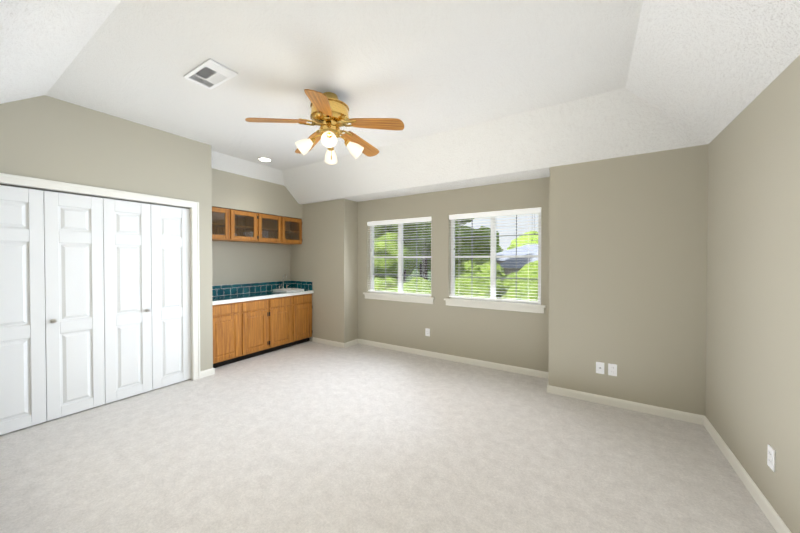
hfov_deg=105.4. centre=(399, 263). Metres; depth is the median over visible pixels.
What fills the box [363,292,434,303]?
sill
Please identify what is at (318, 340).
baseboard
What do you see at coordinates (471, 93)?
ceiling
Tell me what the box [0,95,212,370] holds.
wall
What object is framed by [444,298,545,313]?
sill
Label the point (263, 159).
recessed light
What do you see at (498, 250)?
tree
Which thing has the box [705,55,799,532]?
wall
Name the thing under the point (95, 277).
closet doors
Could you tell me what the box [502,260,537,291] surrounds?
tree
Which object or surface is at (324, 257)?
wall
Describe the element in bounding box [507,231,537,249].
tree
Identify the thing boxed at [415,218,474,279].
tree
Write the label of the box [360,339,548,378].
baseboard
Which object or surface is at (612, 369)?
electrical outlet
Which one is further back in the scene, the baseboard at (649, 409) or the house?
the house
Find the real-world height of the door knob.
0.038 m
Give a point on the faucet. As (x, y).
(284, 274)
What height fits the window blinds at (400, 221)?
1.185 m
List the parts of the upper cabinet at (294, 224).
glass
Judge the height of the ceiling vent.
0.010 m
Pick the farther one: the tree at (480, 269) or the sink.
the tree at (480, 269)
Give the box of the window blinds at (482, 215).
[449,207,540,302]
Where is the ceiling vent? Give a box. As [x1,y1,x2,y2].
[183,58,237,89]
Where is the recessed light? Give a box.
[257,157,271,161]
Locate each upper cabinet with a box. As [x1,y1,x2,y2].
[212,206,235,241]
[236,210,263,241]
[264,214,287,241]
[276,218,301,244]
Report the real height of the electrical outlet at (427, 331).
0.116 m
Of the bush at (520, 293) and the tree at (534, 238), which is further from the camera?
the tree at (534, 238)
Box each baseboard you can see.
[312,337,343,347]
[344,339,359,347]
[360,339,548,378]
[547,385,699,423]
[700,415,790,532]
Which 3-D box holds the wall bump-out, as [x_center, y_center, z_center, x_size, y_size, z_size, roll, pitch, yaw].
[2.369,-0.139,3.193,1.395,3.100,0.576,0,1,32]
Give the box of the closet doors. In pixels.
[0,185,190,434]
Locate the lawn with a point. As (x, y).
(408, 278)
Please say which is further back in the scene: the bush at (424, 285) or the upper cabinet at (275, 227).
the bush at (424, 285)
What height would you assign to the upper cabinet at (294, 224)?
0.444 m
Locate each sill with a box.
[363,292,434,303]
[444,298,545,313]
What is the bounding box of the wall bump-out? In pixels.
[548,144,707,415]
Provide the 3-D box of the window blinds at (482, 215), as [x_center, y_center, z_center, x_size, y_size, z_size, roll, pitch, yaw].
[1.234,-0.105,4.100,1.212,1.185,0.064,0,1,32]
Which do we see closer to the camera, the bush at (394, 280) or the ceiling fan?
the ceiling fan
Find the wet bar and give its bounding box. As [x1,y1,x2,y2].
[212,274,313,367]
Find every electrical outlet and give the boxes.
[425,328,429,335]
[596,362,603,373]
[608,363,616,375]
[767,444,775,471]
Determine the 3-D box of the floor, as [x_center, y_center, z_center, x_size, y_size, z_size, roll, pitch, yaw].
[-0.777,1.469,2.530,6.300,0.100,5.500,0,1,32]
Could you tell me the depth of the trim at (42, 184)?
3.49 m
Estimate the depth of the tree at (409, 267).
12.60 m
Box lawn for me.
[406,270,430,281]
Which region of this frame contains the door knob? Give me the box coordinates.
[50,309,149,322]
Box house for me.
[489,244,537,274]
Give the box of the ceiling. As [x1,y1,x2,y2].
[0,0,799,204]
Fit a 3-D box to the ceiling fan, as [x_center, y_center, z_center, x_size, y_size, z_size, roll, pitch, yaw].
[-0.586,-1.186,2.727,1.286,0.574,1.231,0,1,32]
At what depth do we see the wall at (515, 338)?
4.38 m
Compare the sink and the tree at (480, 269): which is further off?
the tree at (480, 269)
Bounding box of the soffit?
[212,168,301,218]
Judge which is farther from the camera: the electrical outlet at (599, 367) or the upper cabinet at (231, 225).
the upper cabinet at (231, 225)
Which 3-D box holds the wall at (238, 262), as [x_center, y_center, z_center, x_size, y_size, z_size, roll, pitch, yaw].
[-2.581,-0.160,5.012,0.150,3.100,1.751,0,1,32]
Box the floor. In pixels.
[0,341,776,532]
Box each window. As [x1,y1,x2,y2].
[370,222,430,295]
[451,213,540,303]
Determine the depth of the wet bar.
4.63 m
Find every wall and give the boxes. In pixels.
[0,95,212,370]
[212,241,290,285]
[290,199,357,342]
[358,177,549,371]
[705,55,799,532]
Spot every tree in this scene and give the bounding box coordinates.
[374,221,430,282]
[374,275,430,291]
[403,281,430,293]
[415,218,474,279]
[455,225,498,265]
[455,260,506,298]
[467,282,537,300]
[496,246,503,252]
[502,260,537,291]
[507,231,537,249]
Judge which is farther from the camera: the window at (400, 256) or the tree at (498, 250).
the tree at (498, 250)
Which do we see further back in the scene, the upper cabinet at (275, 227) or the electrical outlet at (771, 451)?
the upper cabinet at (275, 227)
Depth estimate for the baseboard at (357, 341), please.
5.16 m
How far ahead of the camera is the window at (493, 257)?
4.14 m
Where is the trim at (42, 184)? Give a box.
[0,173,199,379]
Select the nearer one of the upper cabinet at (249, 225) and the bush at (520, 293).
the upper cabinet at (249, 225)
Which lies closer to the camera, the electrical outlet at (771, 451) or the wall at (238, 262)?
the electrical outlet at (771, 451)
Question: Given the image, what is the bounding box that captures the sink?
[273,288,303,292]
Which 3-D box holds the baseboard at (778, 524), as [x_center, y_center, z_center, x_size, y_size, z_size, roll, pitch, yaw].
[1.516,1.398,0.824,0.015,0.080,4.376,0,1,32]
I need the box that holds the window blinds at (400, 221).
[367,217,430,295]
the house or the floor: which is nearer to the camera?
the floor
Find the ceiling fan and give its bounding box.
[245,89,403,164]
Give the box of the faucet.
[279,274,287,288]
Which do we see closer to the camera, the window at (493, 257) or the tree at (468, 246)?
the window at (493, 257)

